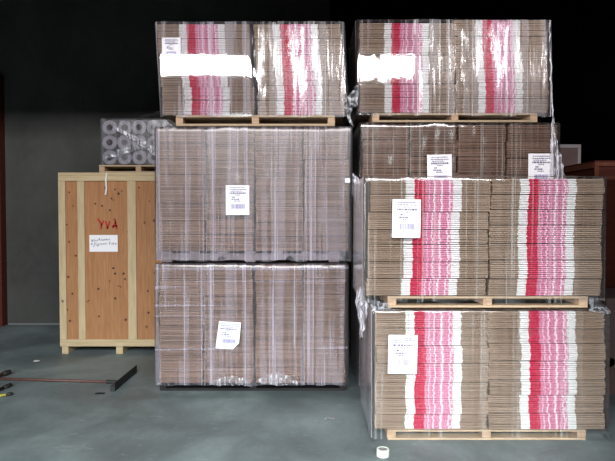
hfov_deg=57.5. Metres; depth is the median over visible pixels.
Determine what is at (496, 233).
bundle
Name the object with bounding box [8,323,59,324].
trim
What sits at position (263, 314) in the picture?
bundle
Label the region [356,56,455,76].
bundle
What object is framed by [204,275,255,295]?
bundle
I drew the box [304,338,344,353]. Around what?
bundle
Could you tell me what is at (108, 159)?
roll
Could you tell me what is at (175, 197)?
bundle
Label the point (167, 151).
bundle
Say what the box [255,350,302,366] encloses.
bundle
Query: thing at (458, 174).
bundle
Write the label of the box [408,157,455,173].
bundle
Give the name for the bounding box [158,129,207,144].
bundle
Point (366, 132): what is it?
bundle
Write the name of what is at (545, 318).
bundle
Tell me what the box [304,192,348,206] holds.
bundle
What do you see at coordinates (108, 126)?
roll
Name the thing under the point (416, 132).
bundle
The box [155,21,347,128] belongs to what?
wrap
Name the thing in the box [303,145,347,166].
bundle
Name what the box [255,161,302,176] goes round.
bundle
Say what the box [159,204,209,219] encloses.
bundle
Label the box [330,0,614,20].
ceiling
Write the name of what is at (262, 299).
bundle
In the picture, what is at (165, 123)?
roll
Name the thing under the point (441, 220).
bundle
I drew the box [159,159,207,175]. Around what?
bundle
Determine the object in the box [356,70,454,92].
bundle
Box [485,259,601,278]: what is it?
bundle
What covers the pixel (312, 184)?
bundle
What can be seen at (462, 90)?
bundle
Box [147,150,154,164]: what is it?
roll
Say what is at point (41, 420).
floor
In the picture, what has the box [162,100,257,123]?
bundle
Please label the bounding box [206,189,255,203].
bundle
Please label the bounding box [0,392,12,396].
handle
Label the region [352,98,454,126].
bundle
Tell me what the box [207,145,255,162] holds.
bundle
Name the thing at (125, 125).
roll
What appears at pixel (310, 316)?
bundle
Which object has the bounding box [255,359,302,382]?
bundle
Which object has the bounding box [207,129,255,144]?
bundle
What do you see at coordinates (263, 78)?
bundle
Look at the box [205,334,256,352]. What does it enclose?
bundle
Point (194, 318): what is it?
bundle
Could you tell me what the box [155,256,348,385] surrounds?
wrap
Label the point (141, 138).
roll
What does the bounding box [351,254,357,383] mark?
wrap
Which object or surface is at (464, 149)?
bundle
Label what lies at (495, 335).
bundle
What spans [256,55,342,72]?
bundle
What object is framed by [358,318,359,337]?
bundle
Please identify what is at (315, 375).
bundle
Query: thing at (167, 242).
bundle
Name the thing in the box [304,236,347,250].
bundle
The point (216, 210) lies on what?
bundle
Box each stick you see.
[0,370,10,376]
[0,383,11,390]
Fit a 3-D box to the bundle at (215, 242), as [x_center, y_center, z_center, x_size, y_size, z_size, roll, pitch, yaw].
[-0.675,0.097,5.290,0.412,0.140,0.830,0,2,0]
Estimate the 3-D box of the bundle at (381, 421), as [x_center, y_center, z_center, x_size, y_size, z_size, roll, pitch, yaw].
[0.875,1.348,4.383,0.799,0.100,0.828,0,2,0]
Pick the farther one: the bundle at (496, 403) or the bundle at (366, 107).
the bundle at (366, 107)
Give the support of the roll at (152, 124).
on the roll at (151, 140)
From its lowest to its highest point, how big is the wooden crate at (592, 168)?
2.274 m
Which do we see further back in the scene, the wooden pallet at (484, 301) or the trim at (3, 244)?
the trim at (3, 244)
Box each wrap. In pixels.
[100,111,165,164]
[154,126,351,259]
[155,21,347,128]
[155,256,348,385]
[345,19,549,126]
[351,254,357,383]
[352,20,563,247]
[353,176,606,337]
[360,293,610,437]
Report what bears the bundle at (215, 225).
on the bundle at (215, 242)
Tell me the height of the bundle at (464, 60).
0.143 m
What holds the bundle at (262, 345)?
on the bundle at (262, 359)
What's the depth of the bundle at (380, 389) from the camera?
3.97 m
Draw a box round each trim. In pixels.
[0,74,7,325]
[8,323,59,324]
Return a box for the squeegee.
[0,365,136,390]
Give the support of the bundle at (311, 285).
on the bundle at (311, 301)
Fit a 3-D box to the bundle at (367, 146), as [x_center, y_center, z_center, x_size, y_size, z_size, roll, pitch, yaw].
[0.699,-0.756,5.374,0.414,0.121,0.832,0,2,0]
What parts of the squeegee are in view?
handle, rubber blade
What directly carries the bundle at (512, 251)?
on the bundle at (497, 268)
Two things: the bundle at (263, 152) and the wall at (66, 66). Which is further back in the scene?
the wall at (66, 66)
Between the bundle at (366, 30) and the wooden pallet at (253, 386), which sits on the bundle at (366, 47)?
the bundle at (366, 30)
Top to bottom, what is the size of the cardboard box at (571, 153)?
0.340 m
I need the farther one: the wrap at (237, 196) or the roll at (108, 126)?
the roll at (108, 126)
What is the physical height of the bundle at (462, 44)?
0.125 m
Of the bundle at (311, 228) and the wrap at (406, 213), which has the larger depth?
the bundle at (311, 228)
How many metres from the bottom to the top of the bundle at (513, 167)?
0.142 m
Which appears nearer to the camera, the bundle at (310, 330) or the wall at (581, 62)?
the bundle at (310, 330)
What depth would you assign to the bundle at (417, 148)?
4.96 m
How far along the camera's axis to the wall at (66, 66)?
8.07 m
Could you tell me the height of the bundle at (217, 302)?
0.120 m
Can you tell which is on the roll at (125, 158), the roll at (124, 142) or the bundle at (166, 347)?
the roll at (124, 142)
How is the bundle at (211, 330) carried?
on the bundle at (245, 344)
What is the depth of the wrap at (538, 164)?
4.92 m
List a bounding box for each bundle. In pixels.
[157,24,255,55]
[158,39,255,68]
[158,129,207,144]
[158,175,206,189]
[158,190,211,204]
[159,56,256,83]
[159,144,207,159]
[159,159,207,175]
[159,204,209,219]
[159,220,207,233]
[159,234,208,250]
[159,260,212,277]
[159,278,205,293]
[159,294,204,310]
[159,310,204,325]
[159,325,204,341]
[159,339,204,354]
[159,367,205,382]
[160,73,258,94]
[160,353,205,368]
[162,87,258,106]
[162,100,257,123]
[203,258,258,278]
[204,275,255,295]
[204,293,256,309]
[204,304,256,323]
[205,318,256,337]
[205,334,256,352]
[205,349,255,366]
[205,364,255,382]
[206,175,256,189]
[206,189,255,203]
[206,233,256,250]
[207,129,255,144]
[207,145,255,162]
[207,161,255,176]
[207,204,257,217]
[207,218,259,233]
[253,24,340,40]
[254,39,341,54]
[255,129,302,150]
[255,145,302,160]
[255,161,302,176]
[255,192,303,206]
[255,235,303,250]
[255,258,302,279]
[255,311,303,338]
[255,335,302,352]
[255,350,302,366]
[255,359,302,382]
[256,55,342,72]
[256,177,303,194]
[256,207,303,221]
[256,222,303,235]
[256,274,303,292]
[256,293,302,306]
[256,295,303,322]
[257,72,343,86]
[258,86,344,100]
[258,101,344,128]
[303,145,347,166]
[303,317,343,337]
[304,129,347,144]
[304,177,348,191]
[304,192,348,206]
[304,222,347,235]
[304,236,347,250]
[304,260,344,277]
[304,278,344,293]
[304,294,344,309]
[304,310,344,323]
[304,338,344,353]
[304,354,344,367]
[304,366,344,382]
[305,160,348,176]
[305,207,349,221]
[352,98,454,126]
[355,23,454,51]
[356,39,454,64]
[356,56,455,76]
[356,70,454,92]
[356,84,454,105]
[358,125,408,146]
[358,140,409,158]
[358,154,408,171]
[358,169,407,181]
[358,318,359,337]
[363,179,490,196]
[363,195,490,211]
[363,212,488,228]
[363,228,487,243]
[363,242,488,261]
[363,257,487,277]
[363,273,485,294]
[364,295,487,327]
[371,321,487,344]
[371,373,487,397]
[371,388,487,413]
[371,400,486,428]
[372,340,489,362]
[372,354,488,381]
[408,125,456,141]
[408,140,457,156]
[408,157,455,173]
[408,173,457,178]
[452,20,545,36]
[453,37,545,51]
[453,52,546,68]
[453,69,547,84]
[454,99,548,116]
[455,83,548,99]
[455,157,505,172]
[456,125,505,142]
[456,143,504,157]
[457,173,504,178]
[467,210,601,224]
[468,300,604,328]
[480,225,601,242]
[484,179,604,194]
[484,278,600,295]
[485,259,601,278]
[486,412,604,428]
[487,243,601,259]
[487,328,604,342]
[487,343,605,360]
[487,360,604,378]
[487,379,605,394]
[487,393,603,412]
[489,195,602,209]
[504,125,557,142]
[504,141,555,158]
[504,159,556,175]
[505,175,555,178]
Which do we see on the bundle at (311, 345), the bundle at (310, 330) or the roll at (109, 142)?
the bundle at (310, 330)
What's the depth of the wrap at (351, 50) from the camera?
5.10 m
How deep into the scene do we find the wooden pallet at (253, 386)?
5.08 m
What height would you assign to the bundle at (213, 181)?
0.117 m
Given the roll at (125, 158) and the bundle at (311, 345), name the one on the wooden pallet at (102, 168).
the roll at (125, 158)
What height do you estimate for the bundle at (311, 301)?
0.134 m
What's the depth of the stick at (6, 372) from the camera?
5.53 m
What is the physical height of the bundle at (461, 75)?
0.124 m
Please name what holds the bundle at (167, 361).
on the bundle at (166, 375)
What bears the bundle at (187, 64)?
on the bundle at (168, 80)
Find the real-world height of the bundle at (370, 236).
0.099 m
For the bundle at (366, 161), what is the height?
0.129 m
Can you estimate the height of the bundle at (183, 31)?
0.122 m
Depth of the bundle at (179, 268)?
4.89 m
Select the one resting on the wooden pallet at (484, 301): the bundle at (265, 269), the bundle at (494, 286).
the bundle at (494, 286)
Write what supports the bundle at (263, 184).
on the bundle at (263, 199)
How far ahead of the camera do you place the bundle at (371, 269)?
3.94 m
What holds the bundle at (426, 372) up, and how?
on the bundle at (380, 389)
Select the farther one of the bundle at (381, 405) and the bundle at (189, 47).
the bundle at (189, 47)
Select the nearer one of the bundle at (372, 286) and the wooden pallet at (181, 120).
the bundle at (372, 286)
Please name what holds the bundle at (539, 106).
on the wooden pallet at (376, 117)
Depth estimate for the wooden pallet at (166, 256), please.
4.91 m
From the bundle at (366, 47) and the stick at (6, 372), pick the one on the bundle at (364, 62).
the bundle at (366, 47)
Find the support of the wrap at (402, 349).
on the wooden pallet at (483, 433)
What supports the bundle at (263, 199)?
on the bundle at (263, 214)
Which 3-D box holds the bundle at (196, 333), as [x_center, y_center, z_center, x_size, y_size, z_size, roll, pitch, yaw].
[-1.111,0.897,5.323,0.390,0.137,0.830,0,2,0]
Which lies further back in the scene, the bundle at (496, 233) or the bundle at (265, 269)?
the bundle at (265, 269)
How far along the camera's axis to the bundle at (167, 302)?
4.90 m
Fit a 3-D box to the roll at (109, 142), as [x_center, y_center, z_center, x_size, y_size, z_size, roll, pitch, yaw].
[-2.278,-1.021,6.695,0.169,0.169,0.508,0,2,0]
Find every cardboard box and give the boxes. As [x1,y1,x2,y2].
[560,144,580,166]
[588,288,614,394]
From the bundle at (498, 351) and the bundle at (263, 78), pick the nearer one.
the bundle at (498, 351)
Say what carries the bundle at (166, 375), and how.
on the wooden pallet at (253, 386)
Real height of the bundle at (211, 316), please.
0.119 m
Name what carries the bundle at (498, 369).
on the bundle at (495, 386)
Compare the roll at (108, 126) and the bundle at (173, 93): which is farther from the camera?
the roll at (108, 126)
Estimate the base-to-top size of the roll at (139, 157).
0.169 m
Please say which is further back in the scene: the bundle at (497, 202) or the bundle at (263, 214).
the bundle at (263, 214)
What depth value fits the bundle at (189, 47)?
4.84 m
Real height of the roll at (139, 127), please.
0.169 m
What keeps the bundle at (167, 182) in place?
on the bundle at (175, 197)
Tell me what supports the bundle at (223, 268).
on the bundle at (220, 286)
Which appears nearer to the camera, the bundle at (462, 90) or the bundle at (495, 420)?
the bundle at (495, 420)
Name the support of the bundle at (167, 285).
on the bundle at (167, 302)
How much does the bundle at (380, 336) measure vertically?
0.121 m
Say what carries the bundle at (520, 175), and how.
on the bundle
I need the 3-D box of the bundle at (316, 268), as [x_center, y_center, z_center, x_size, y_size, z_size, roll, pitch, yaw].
[0.150,0.349,5.300,0.360,0.112,0.829,0,2,0]
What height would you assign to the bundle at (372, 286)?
0.118 m
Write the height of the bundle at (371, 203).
0.120 m
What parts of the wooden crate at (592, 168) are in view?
panel, rail, lid, rail, panel, rail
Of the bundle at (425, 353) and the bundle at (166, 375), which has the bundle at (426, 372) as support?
the bundle at (425, 353)
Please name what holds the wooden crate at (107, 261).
on the floor
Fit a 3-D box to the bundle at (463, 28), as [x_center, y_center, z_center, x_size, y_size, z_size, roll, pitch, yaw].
[1.691,-1.796,5.338,0.816,0.138,0.827,0,2,0]
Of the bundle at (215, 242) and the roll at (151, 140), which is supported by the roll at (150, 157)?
the roll at (151, 140)
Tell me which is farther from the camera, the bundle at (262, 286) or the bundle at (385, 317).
the bundle at (262, 286)
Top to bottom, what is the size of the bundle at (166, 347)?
0.115 m
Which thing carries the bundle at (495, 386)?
on the bundle at (496, 403)
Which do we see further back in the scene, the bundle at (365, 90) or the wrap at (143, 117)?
the wrap at (143, 117)
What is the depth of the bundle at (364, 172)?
4.97 m
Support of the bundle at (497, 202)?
on the bundle at (496, 217)
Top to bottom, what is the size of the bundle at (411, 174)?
0.130 m
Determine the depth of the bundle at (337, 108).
4.86 m
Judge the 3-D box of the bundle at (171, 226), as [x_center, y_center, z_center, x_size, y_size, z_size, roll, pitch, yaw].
[-1.096,-0.038,5.292,0.405,0.115,0.832,0,2,0]
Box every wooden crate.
[58,173,161,353]
[560,161,614,287]
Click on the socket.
(107, 381)
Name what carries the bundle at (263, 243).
on the wooden pallet at (166, 256)
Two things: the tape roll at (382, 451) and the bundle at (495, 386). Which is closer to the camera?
the tape roll at (382, 451)
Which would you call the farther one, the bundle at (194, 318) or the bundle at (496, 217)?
the bundle at (194, 318)
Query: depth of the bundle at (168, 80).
4.85 m
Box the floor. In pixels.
[0,271,614,460]
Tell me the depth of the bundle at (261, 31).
4.84 m
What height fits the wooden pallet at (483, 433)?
0.072 m
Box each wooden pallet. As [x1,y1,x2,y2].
[99,165,154,172]
[160,360,345,390]
[161,246,339,261]
[176,115,334,137]
[366,113,537,125]
[379,294,587,307]
[384,428,585,439]
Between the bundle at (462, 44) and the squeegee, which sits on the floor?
the squeegee
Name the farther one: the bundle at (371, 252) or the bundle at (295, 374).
the bundle at (295, 374)
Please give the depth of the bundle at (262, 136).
4.86 m
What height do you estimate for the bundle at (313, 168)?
0.142 m
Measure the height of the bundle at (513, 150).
0.146 m
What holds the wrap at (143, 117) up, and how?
on the wooden pallet at (102, 168)
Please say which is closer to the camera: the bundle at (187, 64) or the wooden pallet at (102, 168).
the bundle at (187, 64)
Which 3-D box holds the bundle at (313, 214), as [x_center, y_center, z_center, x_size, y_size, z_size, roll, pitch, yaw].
[0.175,-0.153,5.290,0.387,0.130,0.830,0,2,0]
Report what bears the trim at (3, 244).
attached to the wall at (66, 66)
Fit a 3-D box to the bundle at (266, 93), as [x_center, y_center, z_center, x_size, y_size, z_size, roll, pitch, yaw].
[-0.054,-1.203,5.256,0.759,0.125,0.829,0,2,0]
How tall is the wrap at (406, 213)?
1.177 m
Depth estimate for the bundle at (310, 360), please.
4.92 m
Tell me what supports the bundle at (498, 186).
on the bundle at (497, 202)
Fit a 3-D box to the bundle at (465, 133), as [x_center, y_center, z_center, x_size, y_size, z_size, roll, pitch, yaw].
[1.548,-0.872,5.373,0.422,0.152,0.832,0,2,0]
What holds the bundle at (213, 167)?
on the bundle at (213, 181)
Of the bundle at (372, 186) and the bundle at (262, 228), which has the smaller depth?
the bundle at (372, 186)
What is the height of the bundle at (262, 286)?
0.111 m
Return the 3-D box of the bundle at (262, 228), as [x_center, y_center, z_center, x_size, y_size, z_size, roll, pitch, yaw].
[-0.242,-0.019,5.288,0.413,0.116,0.831,0,2,0]
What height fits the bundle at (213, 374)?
0.130 m
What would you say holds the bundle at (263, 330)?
on the bundle at (262, 345)
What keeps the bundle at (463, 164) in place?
on the bundle at (458, 174)
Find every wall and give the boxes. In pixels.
[0,0,329,322]
[330,21,614,270]
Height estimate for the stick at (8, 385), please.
0.045 m
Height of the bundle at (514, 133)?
0.142 m
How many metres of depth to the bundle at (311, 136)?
4.86 m
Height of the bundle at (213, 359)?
0.127 m
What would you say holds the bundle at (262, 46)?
on the bundle at (264, 63)
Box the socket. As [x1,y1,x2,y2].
[106,380,116,383]
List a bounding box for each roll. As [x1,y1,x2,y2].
[102,135,122,151]
[103,120,121,137]
[103,150,122,164]
[117,135,136,152]
[117,150,137,164]
[118,120,136,137]
[132,120,151,137]
[132,135,150,152]
[132,150,151,164]
[147,120,161,134]
[147,135,154,149]
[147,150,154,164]
[162,120,182,128]
[377,446,388,457]

